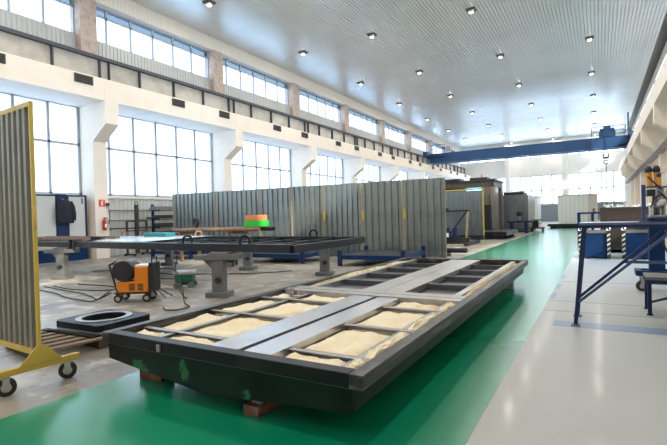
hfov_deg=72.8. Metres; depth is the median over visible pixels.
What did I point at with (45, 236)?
bar
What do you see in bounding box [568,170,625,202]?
window
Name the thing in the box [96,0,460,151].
wall panel
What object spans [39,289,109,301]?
cable
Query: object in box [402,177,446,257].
screen
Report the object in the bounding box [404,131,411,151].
pilaster column
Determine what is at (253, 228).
pipe
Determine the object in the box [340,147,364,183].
concrete column
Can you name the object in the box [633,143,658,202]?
concrete column
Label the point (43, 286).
cable
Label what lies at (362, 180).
window
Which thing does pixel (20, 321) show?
screen
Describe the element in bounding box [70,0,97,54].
pilaster column
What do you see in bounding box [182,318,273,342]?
insulation batt
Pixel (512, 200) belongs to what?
container
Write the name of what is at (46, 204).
storage cabinet
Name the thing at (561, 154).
window
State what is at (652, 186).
shelf
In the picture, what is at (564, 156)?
column
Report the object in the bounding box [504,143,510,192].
column
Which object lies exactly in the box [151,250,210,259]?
platform
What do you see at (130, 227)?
pipe
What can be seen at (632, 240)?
blue skip
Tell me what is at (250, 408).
support block
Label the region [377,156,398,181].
concrete column
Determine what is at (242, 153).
window
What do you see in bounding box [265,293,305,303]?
insulation batt
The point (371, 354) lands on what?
insulation batt
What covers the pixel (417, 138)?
window
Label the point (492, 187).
booth
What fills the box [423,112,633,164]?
crane
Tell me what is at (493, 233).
platform
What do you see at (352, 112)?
window
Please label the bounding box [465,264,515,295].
insulation batt
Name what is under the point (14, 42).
girder
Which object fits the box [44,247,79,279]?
support stand
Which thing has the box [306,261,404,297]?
insulation batt
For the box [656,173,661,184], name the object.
drum
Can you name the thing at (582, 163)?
wall panel
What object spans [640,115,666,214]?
concrete column
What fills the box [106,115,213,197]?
window
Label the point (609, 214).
bin
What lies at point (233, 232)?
trestle
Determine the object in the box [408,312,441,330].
insulation batt
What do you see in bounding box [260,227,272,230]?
pipe
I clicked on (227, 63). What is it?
window
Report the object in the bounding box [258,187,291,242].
screen
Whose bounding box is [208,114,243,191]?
concrete column
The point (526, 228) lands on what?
bench
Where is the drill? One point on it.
(519, 213)
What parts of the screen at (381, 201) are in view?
edge post, edge post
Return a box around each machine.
[108,256,172,302]
[646,173,666,217]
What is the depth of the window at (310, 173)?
40.73 m
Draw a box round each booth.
[445,175,503,228]
[557,194,597,222]
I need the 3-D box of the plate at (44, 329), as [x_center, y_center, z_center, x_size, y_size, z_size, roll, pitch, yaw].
[-3.375,1.479,6.479,1.120,0.020,0.920,-1,1,27]
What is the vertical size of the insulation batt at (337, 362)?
0.172 m
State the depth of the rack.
23.58 m
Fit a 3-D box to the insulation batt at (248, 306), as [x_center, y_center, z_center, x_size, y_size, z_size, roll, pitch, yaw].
[-1.084,1.155,5.942,0.395,0.161,0.890,-1,1,30]
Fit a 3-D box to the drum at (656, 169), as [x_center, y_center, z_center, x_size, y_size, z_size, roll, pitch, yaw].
[6.408,-0.928,8.971,0.140,0.409,0.132,-1,1,30]
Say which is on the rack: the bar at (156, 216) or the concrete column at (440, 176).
the bar at (156, 216)
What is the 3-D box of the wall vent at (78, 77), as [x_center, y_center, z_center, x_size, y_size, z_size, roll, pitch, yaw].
[-10.719,-6.158,19.432,0.055,0.370,0.820,-1,1,30]
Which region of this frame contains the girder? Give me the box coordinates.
[0,25,464,173]
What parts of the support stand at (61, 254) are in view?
post, plate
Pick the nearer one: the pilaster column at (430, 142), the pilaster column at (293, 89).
the pilaster column at (293, 89)
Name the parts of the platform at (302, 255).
long rail, corner post, short rail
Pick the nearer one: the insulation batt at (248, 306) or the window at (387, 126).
the insulation batt at (248, 306)
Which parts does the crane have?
railing, railing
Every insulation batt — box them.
[138,329,164,335]
[150,313,232,337]
[170,336,214,344]
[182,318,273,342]
[215,300,281,318]
[245,303,319,321]
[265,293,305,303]
[286,352,344,365]
[293,295,344,305]
[300,330,389,362]
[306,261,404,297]
[346,358,366,368]
[348,311,423,335]
[363,332,408,358]
[391,302,438,314]
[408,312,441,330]
[439,302,454,310]
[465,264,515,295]
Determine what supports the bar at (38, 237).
on the steel frame at (243, 243)
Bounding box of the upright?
[56,194,68,260]
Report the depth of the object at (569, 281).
7.38 m
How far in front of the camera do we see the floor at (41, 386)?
9.90 m
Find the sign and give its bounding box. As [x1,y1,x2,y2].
[98,200,104,206]
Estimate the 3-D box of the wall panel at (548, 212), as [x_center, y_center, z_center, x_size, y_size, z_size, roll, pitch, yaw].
[33.436,-1.468,72.697,24.000,2.580,0.060,-1,1,30]
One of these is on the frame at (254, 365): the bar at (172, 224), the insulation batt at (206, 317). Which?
the insulation batt at (206, 317)
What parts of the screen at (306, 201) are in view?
edge post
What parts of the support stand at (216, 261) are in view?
adjusting knob, post, plate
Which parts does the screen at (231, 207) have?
edge post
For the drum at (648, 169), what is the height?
0.409 m
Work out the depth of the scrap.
17.20 m
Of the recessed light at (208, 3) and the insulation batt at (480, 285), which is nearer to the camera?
the insulation batt at (480, 285)
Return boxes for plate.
[41,326,101,337]
[47,318,151,334]
[56,309,149,332]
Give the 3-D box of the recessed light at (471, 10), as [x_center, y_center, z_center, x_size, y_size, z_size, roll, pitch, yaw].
[7.722,-11.847,25.413,0.500,0.220,0.500,-1,1,30]
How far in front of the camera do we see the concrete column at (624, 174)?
59.87 m
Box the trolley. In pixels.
[530,219,544,231]
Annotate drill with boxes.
[516,206,522,220]
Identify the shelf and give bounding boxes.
[646,185,666,188]
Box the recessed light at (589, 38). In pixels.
[585,36,593,40]
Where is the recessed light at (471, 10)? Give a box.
[465,7,476,13]
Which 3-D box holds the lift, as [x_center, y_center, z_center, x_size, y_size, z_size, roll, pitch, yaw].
[6.677,0.605,8.622,1.583,1.420,0.703,-1,1,30]
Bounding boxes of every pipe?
[108,210,172,210]
[109,227,162,229]
[110,219,172,220]
[173,227,260,231]
[181,227,252,228]
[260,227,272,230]
[447,248,467,252]
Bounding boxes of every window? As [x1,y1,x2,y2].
[0,0,74,33]
[0,92,81,194]
[96,6,208,78]
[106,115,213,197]
[223,58,287,104]
[232,140,291,189]
[299,89,340,122]
[306,154,342,185]
[349,109,377,134]
[356,164,379,182]
[385,123,405,144]
[412,134,427,151]
[433,143,443,153]
[460,160,504,164]
[510,154,561,159]
[511,174,562,204]
[567,149,624,155]
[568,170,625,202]
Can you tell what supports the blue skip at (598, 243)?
on the floor grey slab at (565, 385)
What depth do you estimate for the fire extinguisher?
21.03 m
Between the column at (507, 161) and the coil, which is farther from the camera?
the column at (507, 161)
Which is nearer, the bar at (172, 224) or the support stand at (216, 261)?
the support stand at (216, 261)
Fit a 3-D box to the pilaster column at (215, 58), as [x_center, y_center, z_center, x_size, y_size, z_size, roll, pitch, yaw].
[-7.585,-8.708,28.843,0.820,4.200,0.800,-1,1,30]
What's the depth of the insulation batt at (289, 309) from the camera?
5.56 m
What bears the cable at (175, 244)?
on the floor at (41, 386)
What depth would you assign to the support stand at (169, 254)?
16.83 m
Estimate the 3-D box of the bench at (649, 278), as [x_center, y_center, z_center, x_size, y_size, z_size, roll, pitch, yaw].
[5.533,1.082,6.635,1.600,0.575,0.610,-1,1,30]
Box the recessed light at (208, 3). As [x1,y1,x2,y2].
[202,0,215,6]
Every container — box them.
[503,192,535,231]
[535,196,540,223]
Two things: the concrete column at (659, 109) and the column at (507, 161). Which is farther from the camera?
the column at (507, 161)
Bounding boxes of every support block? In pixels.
[140,370,165,381]
[243,400,279,417]
[504,281,513,288]
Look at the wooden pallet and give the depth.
5.79 m
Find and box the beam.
[619,56,666,171]
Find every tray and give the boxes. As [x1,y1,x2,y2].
[114,290,156,294]
[244,220,268,226]
[624,136,666,183]
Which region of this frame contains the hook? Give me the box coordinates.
[603,151,608,203]
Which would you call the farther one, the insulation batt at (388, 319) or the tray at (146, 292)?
the tray at (146, 292)
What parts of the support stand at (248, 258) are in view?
post, plate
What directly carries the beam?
on the concrete column at (659, 109)
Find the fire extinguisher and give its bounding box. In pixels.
[103,218,107,229]
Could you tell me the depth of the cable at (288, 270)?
13.45 m
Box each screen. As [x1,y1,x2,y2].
[0,101,79,396]
[172,192,215,254]
[214,189,259,253]
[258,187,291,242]
[290,185,322,235]
[322,183,361,256]
[360,180,403,249]
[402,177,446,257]
[444,188,484,241]
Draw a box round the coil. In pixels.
[193,217,198,227]
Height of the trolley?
0.997 m
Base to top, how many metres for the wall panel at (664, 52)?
0.800 m
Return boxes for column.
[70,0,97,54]
[75,79,118,258]
[204,49,223,93]
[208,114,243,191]
[284,82,298,116]
[288,134,316,186]
[337,104,349,132]
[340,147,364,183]
[375,120,384,143]
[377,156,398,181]
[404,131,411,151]
[405,163,424,179]
[425,140,432,152]
[427,169,443,178]
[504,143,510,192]
[561,137,567,194]
[621,168,634,205]
[624,162,639,204]
[625,130,630,206]
[627,145,647,203]
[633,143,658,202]
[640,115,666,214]
[652,85,666,130]
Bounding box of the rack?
[151,204,160,231]
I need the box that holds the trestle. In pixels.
[178,231,248,260]
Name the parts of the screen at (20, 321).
rail, rail, pull handle, post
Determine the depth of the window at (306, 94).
39.85 m
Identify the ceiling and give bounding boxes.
[130,0,666,147]
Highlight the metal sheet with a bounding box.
[94,236,204,241]
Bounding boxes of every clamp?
[68,239,77,248]
[72,239,81,248]
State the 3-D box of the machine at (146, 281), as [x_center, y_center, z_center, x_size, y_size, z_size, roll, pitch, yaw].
[-3.952,1.162,9.323,1.162,0.896,0.488,-2,1,-3]
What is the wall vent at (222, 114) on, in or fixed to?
attached to the wall
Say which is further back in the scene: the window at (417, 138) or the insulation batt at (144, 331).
the window at (417, 138)
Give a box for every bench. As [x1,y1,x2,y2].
[507,221,532,232]
[643,272,666,315]
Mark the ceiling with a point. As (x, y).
(543, 44)
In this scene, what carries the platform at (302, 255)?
on the floor at (41, 386)
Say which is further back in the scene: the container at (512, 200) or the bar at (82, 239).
the container at (512, 200)
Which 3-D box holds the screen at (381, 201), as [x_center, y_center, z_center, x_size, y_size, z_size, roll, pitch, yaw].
[1.880,-0.123,17.561,1.660,2.950,0.145,-1,1,23]
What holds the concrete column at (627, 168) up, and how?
on the floor grey slab at (565, 385)
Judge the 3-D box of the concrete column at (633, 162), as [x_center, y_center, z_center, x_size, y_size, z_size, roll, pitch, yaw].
[31.030,-3.837,45.523,2.312,8.095,0.650,-1,1,30]
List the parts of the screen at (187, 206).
edge post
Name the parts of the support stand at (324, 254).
post, plate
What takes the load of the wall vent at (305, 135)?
attached to the wall
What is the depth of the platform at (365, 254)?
14.81 m
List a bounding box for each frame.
[38,229,364,252]
[102,257,527,413]
[445,228,484,245]
[446,208,469,243]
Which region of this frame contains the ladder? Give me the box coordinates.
[484,195,490,229]
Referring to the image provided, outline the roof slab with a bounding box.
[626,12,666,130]
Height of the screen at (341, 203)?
2.950 m
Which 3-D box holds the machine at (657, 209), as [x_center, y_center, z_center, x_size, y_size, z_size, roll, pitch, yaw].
[6.686,-0.581,8.579,1.250,0.950,0.632,-1,1,30]
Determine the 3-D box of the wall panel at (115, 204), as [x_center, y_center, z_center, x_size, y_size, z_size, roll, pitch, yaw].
[-1.014,-0.250,39.563,0.040,2.840,91.810,-1,1,30]
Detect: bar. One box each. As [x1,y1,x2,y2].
[38,237,89,239]
[38,238,87,240]
[45,236,119,237]
[90,237,104,238]
[150,206,172,209]
[153,223,172,226]
[154,215,172,218]
[158,224,172,226]
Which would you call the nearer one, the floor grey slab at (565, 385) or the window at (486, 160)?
the floor grey slab at (565, 385)
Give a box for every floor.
[0,221,557,418]
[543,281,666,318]
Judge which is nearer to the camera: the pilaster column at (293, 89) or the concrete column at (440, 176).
the pilaster column at (293, 89)
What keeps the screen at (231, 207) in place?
on the floor at (41, 386)
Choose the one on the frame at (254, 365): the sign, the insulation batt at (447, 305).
the insulation batt at (447, 305)
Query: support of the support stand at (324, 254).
on the floor at (41, 386)
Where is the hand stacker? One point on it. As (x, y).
(136, 208)
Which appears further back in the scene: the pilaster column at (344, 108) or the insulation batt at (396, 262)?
the pilaster column at (344, 108)
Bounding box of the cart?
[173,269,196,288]
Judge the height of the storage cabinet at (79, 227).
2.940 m
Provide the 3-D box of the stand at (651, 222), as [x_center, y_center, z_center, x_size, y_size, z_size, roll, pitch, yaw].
[4.660,0.447,5.906,2.770,1.910,0.780,-1,1,30]
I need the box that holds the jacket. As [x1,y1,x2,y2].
[56,199,75,222]
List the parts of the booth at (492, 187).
panel, panel, corner post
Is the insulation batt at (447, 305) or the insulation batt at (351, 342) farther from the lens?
the insulation batt at (447, 305)
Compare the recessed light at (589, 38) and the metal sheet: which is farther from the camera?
the recessed light at (589, 38)
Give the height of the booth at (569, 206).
3.520 m
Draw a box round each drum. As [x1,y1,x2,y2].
[644,166,652,185]
[652,165,660,183]
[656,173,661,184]
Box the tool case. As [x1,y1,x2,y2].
[144,232,174,236]
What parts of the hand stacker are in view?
guard frame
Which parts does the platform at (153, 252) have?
long rail, corner post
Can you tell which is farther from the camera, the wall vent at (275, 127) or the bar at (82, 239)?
the wall vent at (275, 127)
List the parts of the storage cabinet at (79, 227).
door, blue frame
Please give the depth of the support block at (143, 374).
4.60 m
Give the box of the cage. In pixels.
[577,212,599,242]
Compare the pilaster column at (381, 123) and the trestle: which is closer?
the trestle
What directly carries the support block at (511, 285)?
on the walkway
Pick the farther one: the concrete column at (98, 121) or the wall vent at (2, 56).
the concrete column at (98, 121)
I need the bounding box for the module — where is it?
[547,222,576,227]
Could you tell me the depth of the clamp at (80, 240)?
13.27 m
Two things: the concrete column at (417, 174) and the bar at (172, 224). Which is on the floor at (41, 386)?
the concrete column at (417, 174)
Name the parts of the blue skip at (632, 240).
corner post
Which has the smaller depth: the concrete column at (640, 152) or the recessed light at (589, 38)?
the recessed light at (589, 38)
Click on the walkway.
(441, 398)
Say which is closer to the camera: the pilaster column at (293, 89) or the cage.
the cage
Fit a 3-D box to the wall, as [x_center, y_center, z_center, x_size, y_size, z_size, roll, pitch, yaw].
[-0.712,-6.423,38.837,2.350,0.980,92.460,-1,1,30]
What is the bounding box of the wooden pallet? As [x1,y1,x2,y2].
[6,331,106,357]
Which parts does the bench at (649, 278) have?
leg, leg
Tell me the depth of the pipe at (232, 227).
17.15 m
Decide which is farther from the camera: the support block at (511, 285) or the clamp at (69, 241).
the clamp at (69, 241)
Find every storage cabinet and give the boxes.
[36,194,58,263]
[66,195,87,260]
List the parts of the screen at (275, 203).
edge post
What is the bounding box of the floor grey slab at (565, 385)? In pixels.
[466,220,666,444]
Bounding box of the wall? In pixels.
[0,51,470,180]
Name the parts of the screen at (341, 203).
edge post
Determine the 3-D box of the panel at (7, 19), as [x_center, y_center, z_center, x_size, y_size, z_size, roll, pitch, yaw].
[-1.424,-8.098,39.208,0.050,2.400,92.460,-1,1,30]
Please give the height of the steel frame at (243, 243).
0.367 m
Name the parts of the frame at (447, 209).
leg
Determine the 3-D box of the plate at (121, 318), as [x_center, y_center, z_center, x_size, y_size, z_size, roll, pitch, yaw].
[-3.302,1.396,6.526,1.000,0.097,0.860,-1,1,27]
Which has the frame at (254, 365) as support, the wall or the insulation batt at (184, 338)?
the insulation batt at (184, 338)
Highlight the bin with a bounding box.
[599,206,648,252]
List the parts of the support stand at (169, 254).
post, plate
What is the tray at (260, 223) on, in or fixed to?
on the pipe at (253, 228)
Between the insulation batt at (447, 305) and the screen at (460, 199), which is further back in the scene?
the screen at (460, 199)
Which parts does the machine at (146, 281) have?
handle arm, feeder lid, control panel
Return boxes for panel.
[0,9,457,165]
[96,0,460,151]
[108,198,402,255]
[460,151,624,178]
[461,132,623,150]
[541,202,625,220]
[631,41,666,130]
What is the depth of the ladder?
31.27 m
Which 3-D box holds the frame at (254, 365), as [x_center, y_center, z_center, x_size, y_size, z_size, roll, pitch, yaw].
[1.020,1.123,7.296,2.900,0.465,8.207,-1,1,30]
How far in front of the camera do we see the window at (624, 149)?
68.61 m
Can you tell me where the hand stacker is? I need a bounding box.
[124,202,150,255]
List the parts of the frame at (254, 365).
tack plate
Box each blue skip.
[578,228,610,258]
[621,228,647,258]
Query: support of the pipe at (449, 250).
on the rest
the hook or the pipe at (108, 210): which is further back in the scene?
the hook
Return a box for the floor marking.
[553,320,666,334]
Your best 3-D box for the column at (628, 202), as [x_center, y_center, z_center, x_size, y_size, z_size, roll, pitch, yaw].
[43.269,-6.895,66.387,0.750,13.050,1.000,-1,1,30]
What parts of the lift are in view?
column rail, frame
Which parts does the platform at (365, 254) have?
corner post, long rail, corner post, short rail, corner post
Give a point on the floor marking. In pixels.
(647, 330)
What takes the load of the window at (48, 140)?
in the wall
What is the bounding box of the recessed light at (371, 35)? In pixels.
[367,32,376,37]
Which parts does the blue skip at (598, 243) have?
corner post, corner post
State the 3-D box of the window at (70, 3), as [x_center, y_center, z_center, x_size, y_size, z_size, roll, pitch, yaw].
[-14.139,-9.601,17.947,0.090,1.800,7.720,-1,1,30]
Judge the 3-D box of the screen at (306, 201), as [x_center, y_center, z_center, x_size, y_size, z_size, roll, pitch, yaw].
[-1.091,-0.055,19.030,1.485,2.950,0.115,-1,1,24]
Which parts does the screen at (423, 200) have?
edge post, rail, edge post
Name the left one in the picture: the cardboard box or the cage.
the cardboard box
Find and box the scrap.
[604,203,650,207]
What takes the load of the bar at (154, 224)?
on the rack
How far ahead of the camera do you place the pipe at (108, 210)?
23.29 m
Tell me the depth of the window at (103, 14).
24.90 m
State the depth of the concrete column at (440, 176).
64.34 m
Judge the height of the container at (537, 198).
3.520 m
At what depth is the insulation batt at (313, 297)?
6.24 m
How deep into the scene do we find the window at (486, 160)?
77.24 m
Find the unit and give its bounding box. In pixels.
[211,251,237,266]
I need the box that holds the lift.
[634,217,666,290]
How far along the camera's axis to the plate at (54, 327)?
6.14 m
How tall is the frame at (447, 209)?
1.923 m
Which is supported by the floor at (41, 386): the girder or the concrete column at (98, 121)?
the concrete column at (98, 121)
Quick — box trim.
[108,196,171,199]
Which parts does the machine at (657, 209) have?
lever, swing arm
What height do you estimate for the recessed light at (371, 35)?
0.220 m
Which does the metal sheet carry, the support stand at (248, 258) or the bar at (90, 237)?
the bar at (90, 237)
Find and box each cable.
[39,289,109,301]
[43,286,110,299]
[54,284,114,290]
[160,268,189,310]
[160,270,291,274]
[174,244,186,298]
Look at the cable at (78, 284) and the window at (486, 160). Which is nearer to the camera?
the cable at (78, 284)
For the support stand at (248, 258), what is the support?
on the floor at (41, 386)
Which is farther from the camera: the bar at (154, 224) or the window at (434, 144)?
the window at (434, 144)
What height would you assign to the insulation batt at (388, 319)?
0.168 m
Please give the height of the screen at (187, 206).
2.950 m
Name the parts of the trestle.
leg, rail, rail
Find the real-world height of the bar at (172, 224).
0.120 m
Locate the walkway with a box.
[0,227,588,444]
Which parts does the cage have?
post, rail, post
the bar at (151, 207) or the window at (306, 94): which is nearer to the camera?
the bar at (151, 207)
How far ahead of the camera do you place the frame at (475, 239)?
22.75 m
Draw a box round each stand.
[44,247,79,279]
[161,250,177,265]
[194,252,243,297]
[239,252,256,269]
[315,246,342,275]
[571,185,666,326]
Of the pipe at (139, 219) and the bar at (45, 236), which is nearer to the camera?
the bar at (45, 236)
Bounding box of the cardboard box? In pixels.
[245,215,266,220]
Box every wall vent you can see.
[0,53,5,63]
[74,72,92,85]
[172,98,184,107]
[219,110,229,118]
[273,124,280,131]
[301,132,307,137]
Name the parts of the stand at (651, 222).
slanted leg, slanted leg, deck rail, guard post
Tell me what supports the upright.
on the floor at (41, 386)
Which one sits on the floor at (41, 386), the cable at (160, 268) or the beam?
the cable at (160, 268)
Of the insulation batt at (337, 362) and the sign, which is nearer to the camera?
the insulation batt at (337, 362)
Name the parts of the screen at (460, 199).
rail, post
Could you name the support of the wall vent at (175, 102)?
attached to the wall
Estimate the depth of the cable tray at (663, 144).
34.02 m
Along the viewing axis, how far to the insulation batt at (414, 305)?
5.58 m
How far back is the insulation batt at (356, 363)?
3.35 m
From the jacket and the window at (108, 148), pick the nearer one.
the jacket
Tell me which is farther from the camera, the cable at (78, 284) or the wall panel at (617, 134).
the wall panel at (617, 134)
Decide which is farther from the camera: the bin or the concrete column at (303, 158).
the concrete column at (303, 158)
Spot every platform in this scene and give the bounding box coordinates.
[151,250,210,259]
[252,250,318,263]
[337,246,425,265]
[485,229,517,238]
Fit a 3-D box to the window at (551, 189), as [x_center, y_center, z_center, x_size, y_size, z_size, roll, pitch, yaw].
[32.740,-5.194,73.084,7.750,4.800,0.090,-1,1,30]

